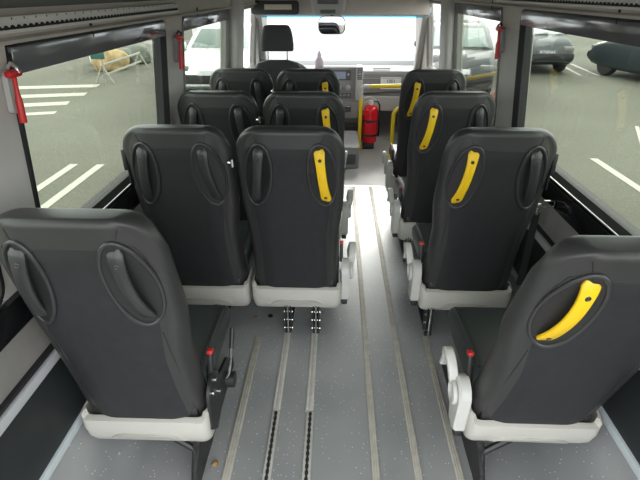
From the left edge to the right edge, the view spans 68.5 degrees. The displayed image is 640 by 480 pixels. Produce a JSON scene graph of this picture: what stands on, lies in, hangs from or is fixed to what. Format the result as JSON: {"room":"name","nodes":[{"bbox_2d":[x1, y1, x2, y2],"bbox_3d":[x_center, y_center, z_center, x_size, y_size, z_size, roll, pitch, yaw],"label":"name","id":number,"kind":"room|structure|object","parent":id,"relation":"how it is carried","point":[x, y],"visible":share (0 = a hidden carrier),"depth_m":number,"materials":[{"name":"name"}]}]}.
{"room":"vehicle interior","nodes":[
{"label":"vehicle interior","id":0,"kind":"room"},
{"bbox_2d":[0,0,266,479],"bbox_3d":[-0.651,-0.852,2.954,0.345,1.740,5.930,1,28,2],"label":"wall","id":1,"kind":"structure","parent":0,"point":[42,403],"depth_m":1.33,"materials":[{"name":"grey plastic"}]},
{"bbox_2d":[0,266,4,305],"bbox_3d":[-0.825,0.092,0.703,0.116,0.609,0.868,1,28,2],"label":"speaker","id":2,"kind":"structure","parent":1,"relation":"in","point":[2,284],"depth_m":1.20,"materials":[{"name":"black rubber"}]},
{"bbox_2d":[1,61,27,122],"bbox_3d":[-0.744,-0.357,1.140,0.052,0.143,0.050,2,28,4],"label":"hammer","id":3,"kind":"object","parent":1,"relation":"attached to","point":[15,104],"visible":1,"depth_m":1.14,"materials":[{"name":"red plastic"}]},
{"bbox_2d":[0,0,155,8],"bbox_3d":[-0.524,-0.782,1.417,0.359,0.125,2.500,1,28,2],"label":"luggage rack","id":4,"kind":"object","parent":1,"relation":"attached to","point":[3,3],"visible":1,"depth_m":0.95,"materials":[{"name":"grey"}]},
{"bbox_2d":[0,3,177,208],"bbox_3d":[-0.784,-0.337,1.454,0.140,0.663,2.130,1,28,2],"label":"window","id":5,"kind":"structure","parent":1,"relation":"in","point":[36,54],"depth_m":1.51,"materials":[{"name":"black rubber"}]},
{"bbox_2d":[174,30,183,68],"bbox_3d":[-0.702,-0.944,2.333,0.054,0.182,0.064,1,28,2],"label":"hammer","id":6,"kind":"object","parent":1,"relation":"attached to","point":[178,54],"visible":1,"depth_m":2.33,"materials":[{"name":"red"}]},
{"bbox_2d":[181,9,229,92],"bbox_3d":[-0.734,-1.148,3.043,0.118,0.609,1.168,1,28,2],"label":"window","id":7,"kind":"structure","parent":1,"relation":"in","point":[189,22],"depth_m":3.00,"materials":[{"name":"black glass"}]},
{"bbox_2d":[229,0,243,67],"bbox_3d":[-0.660,-1.512,3.708,0.143,0.800,0.300,1,28,2],"label":"trim","id":8,"kind":"structure","parent":1,"relation":"attached to","point":[236,23],"depth_m":3.57,"materials":[{"name":"grey plastic"}]},
{"bbox_2d":[244,5,256,67],"bbox_3d":[-0.686,-1.824,4.319,0.116,0.609,1.018,1,28,2],"label":"window","id":9,"kind":"structure","parent":1,"relation":"in","point":[253,18],"depth_m":4.75,"materials":[{"name":"clear glass"}]},
{"bbox_2d":[256,16,266,61],"bbox_3d":[-0.623,-2.119,4.982,0.075,0.640,0.622,-1,28,-1],"label":"trim","id":10,"kind":"structure","parent":1,"relation":"attached to","point":[263,55],"depth_m":4.88,"materials":[{"name":"grey plastic"}]},
{"bbox_2d":[253,0,430,15],"bbox_3d":[0.203,-2.344,4.548,1.700,0.315,0.200,1,28,2],"label":"trim","id":11,"kind":"structure","parent":1,"relation":"attached to","point":[353,7],"depth_m":4.50,"materials":[{"name":"grey plastic"}]},
{"bbox_2d":[251,0,298,14],"bbox_3d":[-0.431,-2.224,4.498,0.460,0.120,0.028,1,28,2],"label":"sun visor","id":12,"kind":"object","parent":11,"relation":"attached to","point":[263,7],"visible":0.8,"depth_m":4.49,"materials":[{"name":"grey plastic"}]},
{"bbox_2d":[17,29,639,229],"bbox_3d":[0.406,-3.671,11.628,90.000,0.100,80.000,1,28,2],"label":"ground","id":13,"kind":"structure","parent":0,"point":[588,115],"depth_m":8.90,"materials":[{"name":"grey asphalt"}]},
{"bbox_2d":[26,111,56,115],"bbox_3d":[-5.939,-2.460,9.228,1.360,0.006,0.250,-7,29,-13],"label":"painted line","id":14,"kind":"object","parent":13,"relation":"on","point":[50,112],"visible":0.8,"depth_m":9.31,"materials":[{"name":"paint"}]},
{"bbox_2d":[24,101,69,106],"bbox_3d":[-9.087,-2.510,9.322,7.529,0.006,0.380,-7,29,-13],"label":"painted line","id":15,"kind":"object","parent":13,"relation":"on","point":[64,102],"visible":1,"depth_m":10.04,"materials":[{"name":"paint"}]},
{"bbox_2d":[21,92,87,97],"bbox_3d":[-9.096,-3.072,10.384,7.325,0.006,0.401,-6,28,-11],"label":"painted line","id":16,"kind":"object","parent":13,"relation":"on","point":[59,94],"visible":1,"depth_m":10.91,"materials":[{"name":"paint"}]},
{"bbox_2d":[37,164,77,191],"bbox_3d":[-3.479,-0.360,5.264,0.111,0.006,3.000,1,28,1],"label":"painted line","id":17,"kind":"object","parent":13,"relation":"on","point":[57,175],"visible":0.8,"depth_m":6.15,"materials":[{"name":"paint"}]},
{"bbox_2d":[19,84,99,88],"bbox_3d":[-9.150,-3.705,11.579,7.021,0.006,0.420,-4,28,-8],"label":"painted line","id":18,"kind":"object","parent":13,"relation":"on","point":[89,85],"visible":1,"depth_m":11.94,"materials":[{"name":"paint"}]},
{"bbox_2d":[41,164,104,207],"bbox_3d":[-3.099,-0.354,5.253,0.111,0.006,3.000,1,28,1],"label":"painted line","id":19,"kind":"object","parent":13,"relation":"on","point":[54,199],"visible":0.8,"depth_m":5.82,"materials":[{"name":"paint"}]},
{"bbox_2d":[91,49,129,71],"bbox_3d":[-6.487,-5.577,14.359,1.146,0.713,1.037,1,28,2],"label":"rubble heap","id":20,"kind":"object","parent":13,"relation":"on","point":[114,54],"visible":0.6,"depth_m":14.12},
{"bbox_2d":[90,52,148,83],"bbox_3d":[-5.623,-5.109,13.361,0.519,0.840,2.950,0,28,0],"label":"barrier","id":21,"kind":"object","parent":13,"relation":"on","point":[101,56],"visible":0.88,"depth_m":12.46,"materials":[{"name":"paint"}]},
{"bbox_2d":[123,45,150,63],"bbox_3d":[-6.182,-6.222,15.737,0.976,0.562,0.948,1,28,2],"label":"rubble heap","id":22,"kind":"object","parent":13,"relation":"on","point":[144,52],"visible":0.62,"depth_m":15.48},
{"bbox_2d":[184,20,271,91],"bbox_3d":[-2.239,-4.589,11.695,2.020,1.460,4.410,1,28,2],"label":"car","id":23,"kind":"object","parent":13,"relation":"on","point":[202,54],"visible":0.41,"depth_m":10.27,"materials":[{"name":"white paint"}]},
{"bbox_2d":[192,4,499,68],"bbox_3d":[0.783,-6.649,14.281,9.500,2.680,0.420,1,28,2],"label":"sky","id":24,"kind":"structure","parent":13,"relation":"on","point":[365,40],"depth_m":14.38,"materials":[{"name":"white paint"}]},
{"bbox_2d":[414,20,495,93],"bbox_3d":[3.409,-4.663,11.836,2.020,1.460,4.410,6,29,11],"label":"car","id":25,"kind":"object","parent":13,"relation":"on","point":[478,61],"visible":0.45,"depth_m":10.44,"materials":[{"name":"grey paint"}]},
{"bbox_2d":[531,28,574,70],"bbox_3d":[6.658,-6.415,15.143,2.020,1.460,4.410,3,28,5],"label":"car","id":26,"kind":"object","parent":13,"relation":"on","point":[553,48],"visible":0.37,"depth_m":13.39,"materials":[{"name":"grey paint"}]},
{"bbox_2d":[566,67,581,75],"bbox_3d":[7.663,-5.149,14.303,0.100,0.006,1.825,5,28,10],"label":"painted line","id":27,"kind":"object","parent":13,"relation":"on","point":[578,74],"visible":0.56,"depth_m":14.16,"materials":[{"name":"paint"}]},
{"bbox_2d":[571,64,599,75],"bbox_3d":[8.175,-5.304,14.598,0.101,0.006,2.518,4,28,8],"label":"painted line","id":28,"kind":"object","parent":13,"relation":"on","point":[571,64],"visible":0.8,"depth_m":14.35,"materials":[{"name":"paint"}]},
{"bbox_2d":[587,41,639,74],"bbox_3d":[9.198,-4.876,12.237,2.020,1.460,4.410,-6,28,-11],"label":"car","id":29,"kind":"object","parent":13,"relation":"on","point":[609,57],"visible":0.8,"depth_m":13.05,"materials":[{"name":"grey paint"}]},
{"bbox_2d":[590,158,639,191],"bbox_3d":[3.900,-0.360,5.265,0.111,0.006,3.500,1,28,2],"label":"painted line","id":30,"kind":"object","parent":13,"relation":"on","point":[599,162],"visible":1,"depth_m":6.21,"materials":[{"name":"paint"}]},
{"bbox_2d":[635,126,639,142],"bbox_3d":[5.099,-1.512,7.439,0.062,0.006,2.550,14,31,24],"label":"painted line","id":31,"kind":"object","parent":13,"relation":"on","point":[636,127],"visible":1,"depth_m":8.12,"materials":[{"name":"paint"}]},
{"bbox_2d":[49,187,637,479],"bbox_3d":[0.105,0.353,2.365,1.800,0.262,3.815,1,28,2],"label":"floor","id":32,"kind":"structure","parent":0,"point":[341,450],"depth_m":1.88,"materials":[{"name":"plastic"}]},
{"bbox_2d":[0,208,236,479],"bbox_3d":[-0.542,0.262,1.573,0.459,1.056,0.714,1,28,2],"label":"passenger seat","id":33,"kind":"object","parent":32,"relation":"on","point":[104,287],"visible":1,"depth_m":1.22,"materials":[{"name":"grey leather"}]},
{"bbox_2d":[188,304,230,382],"bbox_3d":[-0.559,0.364,1.726,0.396,0.110,0.410,1,28,2],"label":"seat cushion","id":34,"kind":"object","parent":33,"relation":"on","point":[209,323],"depth_m":1.71,"materials":[{"name":"grey leather"}]},
{"bbox_2d":[121,124,252,308],"bbox_3d":[-0.536,-0.084,2.224,0.434,1.054,0.649,1,28,2],"label":"passenger seat","id":35,"kind":"object","parent":32,"relation":"on","point":[183,176],"visible":0.84,"depth_m":1.90,"materials":[{"name":"grey leather"}]},
{"bbox_2d":[240,221,252,266],"bbox_3d":[-0.534,0.004,2.406,0.396,0.110,0.410,1,28,2],"label":"seat cushion","id":36,"kind":"object","parent":35,"relation":"on","point":[244,225],"depth_m":2.32,"materials":[{"name":"grey leather"}]},
{"bbox_2d":[212,460,217,466],"bbox_3d":[-0.377,0.798,1.684,0.025,0.010,0.026,1,28,2],"label":"scrap","id":37,"kind":"object","parent":32,"relation":"on","point":[215,462],"visible":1,"depth_m":1.68,"materials":[{"name":"brown plant"}]},
{"bbox_2d":[177,90,260,220],"bbox_3d":[-0.506,-0.402,2.824,0.429,1.054,0.649,1,28,2],"label":"passenger seat","id":38,"kind":"object","parent":32,"relation":"on","point":[230,112],"visible":0.26,"depth_m":2.35,"materials":[{"name":"grey leather"}]},
{"bbox_2d":[221,336,261,479],"bbox_3d":[-0.314,0.656,1.956,0.030,0.010,0.780,1,28,2],"label":"floor track","id":39,"kind":"object","parent":32,"relation":"on","point":[227,471],"visible":1,"depth_m":1.87,"materials":[{"name":"metal"}]},
{"bbox_2d":[210,68,273,124],"bbox_3d":[-0.503,-0.765,3.510,0.429,1.054,0.649,1,28,2],"label":"passenger seat","id":40,"kind":"object","parent":32,"relation":"on","point":[257,82],"visible":0.28,"depth_m":3.03,"materials":[{"name":"grey leather"}]},
{"bbox_2d":[262,410,279,479],"bbox_3d":[-0.186,0.816,1.654,0.030,0.010,0.545,1,28,2],"label":"track","id":41,"kind":"object","parent":32,"relation":"on","point":[267,470],"visible":1,"depth_m":1.74,"materials":[{"name":"metal"}]},
{"bbox_2d":[273,332,290,410],"bbox_3d":[-0.165,0.529,2.195,0.030,0.010,0.670,1,28,2],"label":"floor track","id":42,"kind":"object","parent":32,"relation":"on","point":[282,368],"visible":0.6,"depth_m":2.07,"materials":[{"name":"metal"}]},
{"bbox_2d":[236,125,355,333],"bbox_3d":[-0.070,-0.076,2.210,0.488,1.054,0.649,1,28,2],"label":"passenger seat","id":43,"kind":"object","parent":32,"relation":"on","point":[291,176],"visible":1,"depth_m":1.91,"materials":[{"name":"grey leather"}]},
{"bbox_2d":[302,411,313,479],"bbox_3d":[-0.048,0.818,1.650,0.030,0.010,0.545,1,28,2],"label":"track","id":44,"kind":"object","parent":32,"relation":"on","point":[307,457],"visible":1,"depth_m":1.74,"materials":[{"name":"metal"}]},
{"bbox_2d":[263,91,353,239],"bbox_3d":[-0.041,-0.395,2.811,0.488,1.054,0.649,1,28,2],"label":"passenger seat","id":45,"kind":"object","parent":32,"relation":"on","point":[307,108],"visible":0.33,"depth_m":2.33,"materials":[{"name":"grey leather"}]},
{"bbox_2d":[276,68,347,173],"bbox_3d":[-0.036,-0.757,3.496,0.488,1.054,0.649,1,28,2],"label":"passenger seat","id":46,"kind":"object","parent":32,"relation":"on","point":[290,79],"visible":0.3,"depth_m":3.01,"materials":[{"name":"grey leather"}]},
{"bbox_2d":[306,323,317,410],"bbox_3d":[-0.031,0.531,2.191,0.030,0.010,0.670,1,28,2],"label":"floor track","id":47,"kind":"object","parent":32,"relation":"on","point":[313,351],"visible":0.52,"depth_m":2.07,"materials":[{"name":"metal"}]},
{"bbox_2d":[344,185,384,186],"bbox_3d":[0.170,-0.467,4.091,1.500,0.012,0.022,1,28,2],"label":"trim","id":48,"kind":"structure","parent":32,"relation":"attached to","point":[344,185],"depth_m":4.07,"materials":[{"name":"metal"}]},
{"bbox_2d":[352,186,379,479],"bbox_3d":[0.238,0.243,2.735,0.026,0.010,3.020,1,28,2],"label":"floor track","id":49,"kind":"object","parent":32,"relation":"on","point":[370,404],"visible":1,"depth_m":2.13,"materials":[{"name":"metal"}]},
{"bbox_2d":[369,186,422,479],"bbox_3d":[0.386,0.245,2.731,0.026,0.010,3.020,1,28,2],"label":"floor track","id":50,"kind":"object","parent":32,"relation":"on","point":[408,415],"visible":1,"depth_m":2.13,"materials":[{"name":"metal"}]},
{"bbox_2d":[382,69,465,199],"bbox_3d":[0.712,-0.746,3.473,0.488,1.054,0.649,1,28,2],"label":"passenger seat","id":51,"kind":"object","parent":32,"relation":"on","point":[416,82],"visible":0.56,"depth_m":3.07,"materials":[{"name":"grey leather"}]},
{"bbox_2d":[389,144,396,166],"bbox_3d":[0.750,-0.657,3.654,0.396,0.110,0.410,1,28,2],"label":"seat cushion","id":52,"kind":"object","parent":51,"relation":"on","point":[392,154],"depth_m":3.53,"materials":[{"name":"grey leather"}]},
{"bbox_2d":[387,91,495,261],"bbox_3d":[0.657,-0.398,2.816,0.488,1.054,0.649,1,28,2],"label":"passenger seat","id":53,"kind":"object","parent":32,"relation":"on","point":[436,115],"visible":0.62,"depth_m":2.46,"materials":[{"name":"grey leather"}]},
{"bbox_2d":[395,177,406,207],"bbox_3d":[0.695,-0.309,2.997,0.396,0.110,0.410,1,28,2],"label":"seat cushion","id":54,"kind":"object","parent":53,"relation":"on","point":[400,181],"depth_m":2.97,"materials":[{"name":"grey leather"}]},
{"bbox_2d":[422,336,464,479],"bbox_3d":[0.500,0.661,1.945,0.026,0.010,0.810,1,28,2],"label":"floor track","id":55,"kind":"object","parent":32,"relation":"on","point":[451,443],"visible":1,"depth_m":1.88,"materials":[{"name":"metal"}]},
{"bbox_2d":[403,127,558,335],"bbox_3d":[0.647,-0.065,2.189,0.500,1.054,0.666,1,28,2],"label":"passenger seat","id":56,"kind":"object","parent":32,"relation":"on","point":[491,181],"visible":0.94,"depth_m":1.89,"materials":[{"name":"grey leather"}]},
{"bbox_2d":[412,223,431,269],"bbox_3d":[0.686,0.024,2.370,0.396,0.110,0.410,1,28,2],"label":"seat cushion","id":57,"kind":"object","parent":56,"relation":"on","point":[420,231],"depth_m":2.35,"materials":[{"name":"grey leather"}]},
{"bbox_2d":[439,235,639,479],"bbox_3d":[0.662,0.298,1.524,0.488,1.038,0.792,1,28,2],"label":"passenger seat","id":58,"kind":"object","parent":32,"relation":"on","point":[539,368],"visible":1,"depth_m":1.24,"materials":[{"name":"grey leather"}]},
{"bbox_2d":[448,307,506,388],"bbox_3d":[0.701,0.375,1.706,0.396,0.110,0.410,1,28,2],"label":"seat cushion","id":59,"kind":"object","parent":58,"relation":"on","point":[476,329],"depth_m":1.69,"materials":[{"name":"grey leather"}]},
{"bbox_2d":[344,125,397,185],"bbox_3d":[0.206,-0.940,5.043,1.800,0.050,2.120,1,28,2],"label":"floor","id":60,"kind":"structure","parent":0,"point":[370,171],"depth_m":4.64,"materials":[{"name":"grey plastic"}]},
{"bbox_2d":[255,25,301,91],"bbox_3d":[-0.355,-1.372,4.459,0.470,1.250,0.645,1,28,2],"label":"seat","id":61,"kind":"object","parent":60,"relation":"on","point":[273,37],"visible":0.23,"depth_m":3.97,"materials":[{"name":"grey fabric"}]},
{"bbox_2d":[344,131,358,167],"bbox_3d":[0.216,-0.922,4.731,0.330,0.200,0.625,1,28,2],"label":"box","id":62,"kind":"object","parent":60,"relation":"on","point":[351,144],"visible":0.42,"depth_m":4.49,"materials":[{"name":"grey plastic"}]},
{"bbox_2d":[358,84,400,149],"bbox_3d":[0.699,-1.282,4.899,0.641,0.679,0.079,1,28,2],"label":"handrail","id":63,"kind":"object","parent":60,"relation":"on","point":[365,86],"visible":0.88,"depth_m":4.78,"materials":[{"name":"yellow metal"}]},
{"bbox_2d":[361,96,379,148],"bbox_3d":[0.526,-1.246,4.981,0.170,0.537,0.169,-20,34,-33],"label":"fire extinguisher","id":64,"kind":"object","parent":63,"relation":"attached to","point":[369,134],"visible":1,"depth_m":4.93,"materials":[{"name":"red metal"}]},
{"bbox_2d":[387,107,398,155],"bbox_3d":[0.843,-1.102,4.751,0.298,0.499,0.075,1,28,2],"label":"rail","id":65,"kind":"object","parent":60,"relation":"on","point":[395,111],"visible":0.6,"depth_m":4.72,"materials":[{"name":"yellow metal"}]},
{"bbox_2d":[344,110,397,125],"bbox_3d":[0.242,-1.750,5.824,1.800,0.660,0.050,1,28,2],"label":"wall","id":66,"kind":"structure","parent":0,"point":[385,116],"depth_m":5.90,"materials":[{"name":"grey plastic"}]},
{"bbox_2d":[304,65,413,121],"bbox_3d":[0.228,-1.721,5.384,1.720,0.600,0.705,1,28,2],"label":"dashboard","id":67,"kind":"object","parent":66,"relation":"attached to","point":[351,77],"visible":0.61,"depth_m":5.16,"materials":[{"name":"grey plastic"}]},
{"bbox_2d":[315,51,323,67],"bbox_3d":[-0.007,-2.007,5.233,0.100,0.190,0.098,1,28,2],"label":"plastic bottle","id":68,"kind":"object","parent":67,"relation":"on","point":[319,62],"visible":0.86,"depth_m":5.21,"materials":[{"name":"grey"}]},
{"bbox_2d":[357,68,361,79],"bbox_3d":[0.422,-1.760,4.978,0.050,0.120,0.008,1,28,2],"label":"air vent","id":69,"kind":"object","parent":67,"relation":"attached to","point":[359,70],"depth_m":4.98,"materials":[{"name":"grey plastic"}]},
{"bbox_2d":[373,67,390,68],"bbox_3d":[0.687,-1.919,5.241,0.200,0.012,0.050,1,28,2],"label":"vent","id":70,"kind":"object","parent":67,"relation":"attached to","point":[373,67],"depth_m":5.23,"materials":[{"name":"grey plastic"}]},
{"bbox_2d":[380,77,400,88],"bbox_3d":[0.777,-1.722,5.162,0.225,0.124,0.018,1,28,2],"label":"paper notice","id":71,"kind":"object","parent":67,"relation":"attached to","point":[383,81],"visible":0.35,"depth_m":5.15,"materials":[{"name":"white paper"}]},
{"bbox_2d":[416,0,639,479],"bbox_3d":[0.933,-0.827,2.906,0.345,1.740,5.930,1,28,2],"label":"wall","id":72,"kind":"structure","parent":0,"point":[620,414],"depth_m":1.93,"materials":[{"name":"grey plastic"}]},
{"bbox_2d":[413,7,431,68],"bbox_3d":[1.066,-2.092,4.931,0.075,0.640,0.622,3,28,5],"label":"trim","id":73,"kind":"structure","parent":72,"relation":"attached to","point":[422,31],"depth_m":4.92,"materials":[{"name":"grey plastic"}]},
{"bbox_2d":[426,0,440,68],"bbox_3d":[1.078,-1.828,4.284,0.124,0.649,0.958,1,28,2],"label":"window","id":74,"kind":"structure","parent":72,"relation":"in","point":[429,22],"depth_m":4.69,"materials":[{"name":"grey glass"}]},
{"bbox_2d":[439,0,454,68],"bbox_3d":[1.010,-1.528,3.738,0.143,0.800,0.300,1,28,2],"label":"trim","id":75,"kind":"structure","parent":72,"relation":"attached to","point":[447,6],"depth_m":3.62,"materials":[{"name":"grey plastic"}]},
{"bbox_2d":[453,2,502,125],"bbox_3d":[1.032,-1.203,3.105,0.125,0.649,1.128,1,28,2],"label":"window","id":76,"kind":"structure","parent":72,"relation":"in","point":[481,11],"depth_m":3.12,"materials":[{"name":"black glass"}]},
{"bbox_2d":[494,22,504,58],"bbox_3d":[0.955,-1.056,2.493,0.054,0.182,0.064,1,28,2],"label":"hammer","id":77,"kind":"object","parent":72,"relation":"attached to","point":[499,48],"visible":1,"depth_m":2.49,"materials":[{"name":"red plastic"}]},
{"bbox_2d":[516,200,555,284],"bbox_3d":[0.933,0.020,2.036,0.084,0.418,0.007,1,28,2],"label":"belt","id":78,"kind":"object","parent":72,"relation":"attached to","point":[534,221],"visible":0.88,"depth_m":2.03,"materials":[{"name":"black fabric"}]},
{"bbox_2d":[496,0,639,235],"bbox_3d":[0.960,-0.402,1.534,0.150,0.703,2.450,1,28,2],"label":"window","id":79,"kind":"structure","parent":72,"relation":"in","point":[626,31],"depth_m":1.74,"materials":[{"name":"black rubber"}]},
{"bbox_3d":[0.142,-1.651,2.545,1.280,0.065,5.850,1,28,2],"label":"ceiling","id":80,"kind":"structure","parent":0,"visible":0},
{"bbox_3d":[0.208,-2.444,4.336,1.440,0.260,0.240,1,28,2],"label":"trim","id":81,"kind":"structure","parent":80,"relation":"attached to","visible":0},
{"bbox_2d":[310,0,345,14],"bbox_3d":[0.076,-2.205,4.374,0.360,0.198,0.285,1,28,2],"label":"console","id":82,"kind":"object","parent":81,"relation":"attached to","point":[318,7],"visible":1,"depth_m":4.28,"materials":[{"name":"grey plastic"}]},
{"bbox_2d":[320,10,334,13],"bbox_3d":[0.072,-2.092,4.304,0.140,0.034,0.031,1,28,2],"label":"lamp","id":83,"kind":"object","parent":82,"relation":"attached to","point":[321,11],"depth_m":4.30,"materials":[{"name":"grey plastic"}]},
{"bbox_2d":[318,15,344,34],"bbox_3d":[0.116,-2.137,4.588,0.265,0.236,0.079,1,28,2],"label":"mirror","id":84,"kind":"object","parent":82,"relation":"attached to","point":[327,25],"visible":0.87,"depth_m":4.57,"materials":[{"name":"grey mirror"}]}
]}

